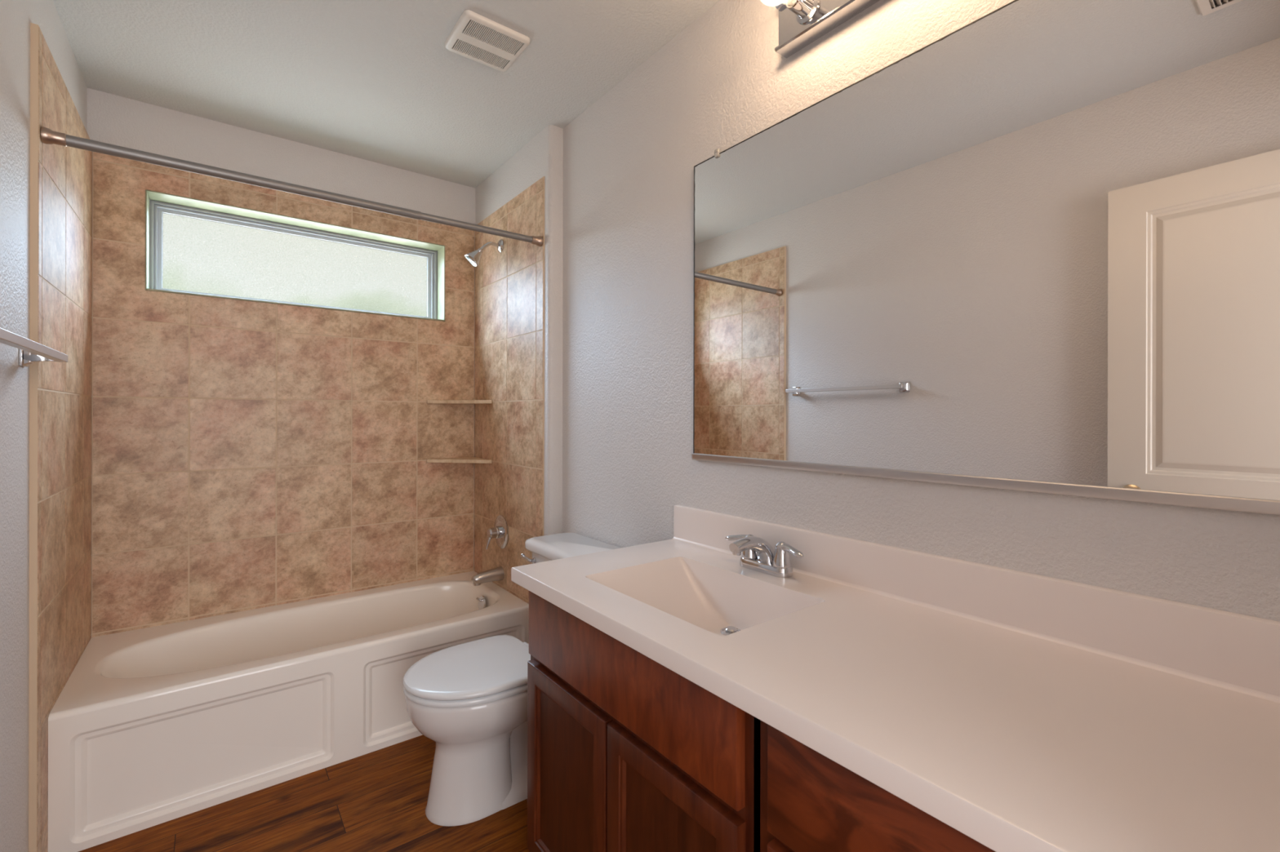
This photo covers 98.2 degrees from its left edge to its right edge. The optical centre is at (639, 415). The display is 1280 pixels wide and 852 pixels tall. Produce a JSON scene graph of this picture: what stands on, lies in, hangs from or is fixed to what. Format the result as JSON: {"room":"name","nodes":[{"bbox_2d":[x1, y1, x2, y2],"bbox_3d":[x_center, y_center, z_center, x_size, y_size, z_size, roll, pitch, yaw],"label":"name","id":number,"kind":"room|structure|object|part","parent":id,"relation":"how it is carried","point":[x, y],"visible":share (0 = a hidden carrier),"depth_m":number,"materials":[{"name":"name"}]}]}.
{"room":"bathroom","nodes":[
{"label":"bathroom","id":0,"kind":"room"},
{"bbox_2d":[0,0,92,851],"bbox_3d":[-1.253,0.007,0.916,0.116,2.553,3.370,0,0,-38],"label":"wall","id":1,"kind":"structure","parent":0,"point":[46,190],"depth_m":1.52,"materials":[{"name":"beige tile"}]},
{"bbox_2d":[0,328,67,367],"bbox_3d":[-1.355,-0.152,1.184,0.081,0.052,0.722,0,0,-38],"label":"towel bar","id":2,"kind":"object","parent":1,"relation":"attached to","point":[30,352],"visible":1,"depth_m":1.28,"materials":[{"name":"grey metal"}]},
{"bbox_2d":[40,126,542,246],"bbox_3d":[-1.043,-0.772,1.990,1.522,0.045,0.045,0,0,-38],"label":"shower rod","id":3,"kind":"object","parent":1,"relation":"attached to","point":[48,136],"visible":1,"depth_m":1.81,"materials":[{"name":"silver metal"}]},
{"bbox_2d":[86,88,475,637],"bbox_3d":[-1.555,0.007,2.701,1.613,2.553,0.170,0,0,-38],"label":"wall","id":4,"kind":"structure","parent":0,"point":[246,455],"depth_m":2.49,"materials":[{"name":"brown tile"}]},
{"bbox_2d":[145,189,444,321],"bbox_3d":[-1.569,-0.711,2.667,1.207,0.409,0.144,0,0,-38],"label":"window","id":5,"kind":"structure","parent":4,"relation":"in","point":[157,203],"depth_m":2.59,"materials":[{"name":"metal"}]},
{"bbox_3d":[-1.565,-0.511,2.662,1.197,0.008,0.130,0,0,-38],"label":"sill","id":6,"kind":"part","parent":5,"relation":"part of","materials":[{"name":"stone"}]},
{"bbox_2d":[426,457,492,463],"bbox_3d":[-0.948,0.240,2.901,0.257,0.018,0.252,0,0,-38],"label":"corner shelf","id":7,"kind":"object","parent":4,"relation":"attached to","point":[468,460],"visible":1,"depth_m":2.91,"materials":[{"name":"beige stone"}]},
{"bbox_2d":[426,400,492,404],"bbox_3d":[-0.947,-0.071,2.901,0.257,0.018,0.252,0,0,-38],"label":"corner shelf","id":8,"kind":"object","parent":4,"relation":"attached to","point":[432,402],"visible":1,"depth_m":2.91,"materials":[{"name":"beige stone"}]},
{"bbox_2d":[78,735,529,851],"bbox_3d":[-0.553,1.325,1.393,1.813,0.080,3.470,0,0,-38],"label":"floor","id":9,"kind":"structure","parent":0,"point":[376,801],"depth_m":1.75,"materials":[{"name":"wood"}]},
{"bbox_2d":[48,571,528,851],"bbox_3d":[-1.312,1.074,2.335,1.523,0.419,0.709,0,0,-38],"label":"bathtub","id":10,"kind":"object","parent":9,"relation":"on","point":[152,726],"visible":0.78,"depth_m":1.97,"materials":[{"name":"white ceramic"}]},
{"bbox_3d":[-0.782,0.932,2.742,0.022,0.075,0.076,0,0,-38],"label":"overflow plate","id":11,"kind":"part","parent":10,"relation":"part of","materials":[{"name":"silver metal"}]},
{"bbox_2d":[403,533,621,826],"bbox_3d":[-0.441,0.890,1.951,0.738,0.792,0.480,0,0,-38],"label":"toilet","id":12,"kind":"object","parent":9,"relation":"on","point":[469,699],"visible":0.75,"depth_m":1.76,"materials":[{"name":"white ceramic"}]},
{"bbox_3d":[-0.558,0.869,1.861,0.439,0.017,0.395,0,0,-38],"label":"seat","id":13,"kind":"part","parent":12,"relation":"part of","materials":[{"name":"white plastic"}]},
{"bbox_3d":[-0.537,1.084,1.878,0.484,0.403,0.388,0,0,-38],"label":"bowl","id":14,"kind":"part","parent":12,"relation":"part of","materials":[{"name":"white ceramic"}]},
{"bbox_3d":[-0.560,0.846,1.859,0.436,0.022,0.398,0,0,-38],"label":"lid","id":15,"kind":"part","parent":12,"relation":"part of","materials":[{"name":"white plastic"}]},
{"bbox_3d":[-0.447,0.562,2.183,0.059,0.027,0.017,0,0,43],"label":"lever arm","id":16,"kind":"part","parent":12,"relation":"part of","materials":[{"name":"silver metal"}]},
{"bbox_3d":[-0.234,0.713,2.110,0.202,0.343,0.440,0,0,-38],"label":"tank","id":17,"kind":"part","parent":12,"relation":"part of","materials":[{"name":"white ceramic"}]},
{"bbox_3d":[-0.238,0.517,2.106,0.230,0.046,0.480,0,0,-38],"label":"tank lid","id":18,"kind":"part","parent":12,"relation":"part of","materials":[{"name":"white ceramic"}]},
{"bbox_2d":[527,591,760,851],"bbox_3d":[0.151,0.865,1.336,0.565,0.843,0.773,0,0,-38],"label":"base cabinet","id":19,"kind":"object","parent":9,"relation":"on","point":[626,753],"visible":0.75,"depth_m":1.12,"materials":[{"name":"brown wood"}]},
{"bbox_3d":[-0.176,0.892,1.318,0.005,0.384,0.257,0,0,-38],"label":"door panel","id":20,"kind":"part","parent":19,"relation":"part of","materials":[{"name":"brown wood"}]},
{"bbox_3d":[-0.178,0.892,1.316,0.020,0.492,0.365,0,0,-38],"label":"cabinet door","id":21,"kind":"part","parent":19,"relation":"part of","materials":[{"name":"brown wood"}]},
{"bbox_3d":[0.051,0.893,1.022,0.005,0.384,0.258,0,0,-38],"label":"door panel","id":22,"kind":"part","parent":19,"relation":"part of","materials":[{"name":"brown wood"}]},
{"bbox_3d":[0.049,0.893,1.021,0.020,0.492,0.366,0,0,-38],"label":"cabinet door","id":23,"kind":"part","parent":19,"relation":"part of","materials":[{"name":"brown wood"}]},
{"bbox_2d":[511,538,1279,851],"bbox_3d":[0.363,0.471,1.041,0.592,0.132,1.548,0,0,-38],"label":"countertop","id":24,"kind":"structure","parent":19,"relation":"on","point":[1012,741],"depth_m":0.78,"materials":[{"name":"beige stone"}]},
{"bbox_2d":[724,534,804,577],"bbox_3d":[0.317,0.357,1.441,0.192,0.095,0.178,0,0,10],"label":"faucet","id":25,"kind":"object","parent":24,"relation":"on","point":[758,555],"visible":1,"depth_m":1.40,"materials":[{"name":"silver metal"}]},
{"bbox_3d":[0.268,0.335,1.519,0.072,0.024,0.029,0,0,43],"label":"lever","id":26,"kind":"part","parent":25,"relation":"part of","materials":[{"name":"silver metal"}]},
{"bbox_3d":[0.296,0.355,1.424,0.162,0.090,0.060,0,0,-38],"label":"spout","id":27,"kind":"part","parent":25,"relation":"part of","materials":[{"name":"silver metal"}]},
{"bbox_3d":[0.329,0.392,1.450,0.055,0.026,0.161,0,0,-38],"label":"plate","id":28,"kind":"part","parent":25,"relation":"part of","materials":[{"name":"silver metal"}]},
{"bbox_3d":[0.380,0.335,1.373,0.029,0.024,0.072,0,0,-28],"label":"lever","id":29,"kind":"part","parent":25,"relation":"part of","materials":[{"name":"silver metal"}]},
{"bbox_2d":[760,720,995,851],"bbox_3d":[0.614,0.866,0.733,0.565,0.843,0.722,0,0,-38],"label":"base cabinet","id":30,"kind":"object","parent":9,"relation":"on","point":[811,802],"visible":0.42,"depth_m":0.74,"materials":[{"name":"brown wood"}]},
{"bbox_3d":[0.413,0.816,0.578,0.018,0.743,0.722,0,0,-38],"label":"frame","id":31,"kind":"part","parent":30,"relation":"part of","materials":[{"name":"brown wood"}]},
{"bbox_3d":[0.398,0.758,0.567,0.020,0.238,0.664,0,0,-38],"label":"drawer","id":32,"kind":"part","parent":30,"relation":"part of","materials":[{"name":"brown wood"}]},
{"bbox_2d":[53,0,719,187],"bbox_3d":[-0.547,-1.308,1.393,1.813,0.080,3.470,0,0,-38],"label":"ceiling","id":33,"kind":"structure","parent":0,"point":[376,81],"depth_m":2.00,"materials":[{"name":"white paint"}]},
{"bbox_2d":[444,9,529,71],"bbox_3d":[-0.519,-1.259,1.877,0.226,0.016,0.217,0,0,-38],"label":"exhaust fan","id":34,"kind":"object","parent":33,"relation":"attached to","point":[491,43],"visible":1,"depth_m":1.86,"materials":[{"name":"white plastic"}]},
{"bbox_2d":[474,124,563,604],"bbox_3d":[-0.634,0.009,2.766,0.073,2.553,0.862,0,0,-38],"label":"wall","id":35,"kind":"structure","parent":0,"point":[518,317],"depth_m":2.62,"materials":[{"name":"beige tile"}]},
{"bbox_2d":[464,239,503,266],"bbox_3d":[-0.774,-0.810,2.739,0.183,0.157,0.074,0,0,-38],"label":"shower","id":36,"kind":"object","parent":35,"relation":"attached to","point":[473,257],"visible":1,"depth_m":2.71,"materials":[{"name":"silver metal"}]},
{"bbox_3d":[-0.747,-0.837,2.760,0.113,0.060,0.017,0,0,-38],"label":"shower arm","id":37,"kind":"part","parent":36,"relation":"part of","materials":[{"name":"silver metal"}]},
{"bbox_2d":[471,566,504,586],"bbox_3d":[-0.757,0.794,2.736,0.156,0.070,0.062,0,0,-38],"label":"tub spout","id":38,"kind":"object","parent":35,"relation":"attached to","point":[497,574],"visible":1,"depth_m":2.72,"materials":[{"name":"silver metal"}]},
{"bbox_2d":[485,515,508,549],"bbox_3d":[-0.728,0.585,2.758,0.084,0.166,0.166,0,0,-38],"label":"shower valve","id":39,"kind":"object","parent":35,"relation":"attached to","point":[500,531],"visible":1,"depth_m":2.74,"materials":[{"name":"silver metal"}]},
{"bbox_3d":[-0.747,0.623,2.744,0.038,0.077,0.028,0,0,-38],"label":"lever handle","id":40,"kind":"part","parent":39,"relation":"part of","materials":[{"name":"silver metal"}]},
{"bbox_2d":[562,0,1279,622],"bbox_3d":[0.099,0.010,1.955,0.100,2.553,3.370,0,0,-38],"label":"wall","id":41,"kind":"structure","parent":0,"point":[630,157],"depth_m":1.70,"materials":[{"name":"white paint"}]},
{"bbox_2d":[774,0,879,58],"bbox_3d":[0.522,-1.024,1.154,0.206,0.128,0.688,0,0,-38],"label":"vanity light","id":42,"kind":"object","parent":41,"relation":"attached to","point":[802,23],"visible":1,"depth_m":1.38,"materials":[{"name":"silver metal"}]},
{"bbox_2d":[785,0,819,24],"bbox_3d":[0.355,-1.025,1.344,0.173,0.084,0.084,0,0,-38],"label":"socket","id":43,"kind":"object","parent":42,"relation":"attached to","point":[801,11],"depth_m":1.38,"materials":[{"name":"silver metal"}]},
{"bbox_2d":[672,505,1279,703],"bbox_3d":[0.587,0.352,1.212,0.028,0.110,1.546,0,0,-38],"label":"backsplash","id":44,"kind":"structure","parent":41,"relation":"attached to","point":[1239,653],"depth_m":1.01,"materials":[{"name":"beige stone"}]},
{"bbox_2d":[692,0,1279,515],"bbox_3d":[0.601,-0.334,1.207,0.014,0.952,1.413,0,0,-38],"label":"wall mirror","id":45,"kind":"object","parent":41,"relation":"attached to","point":[1035,247],"visible":1,"depth_m":1.05,"materials":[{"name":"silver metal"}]}
]}

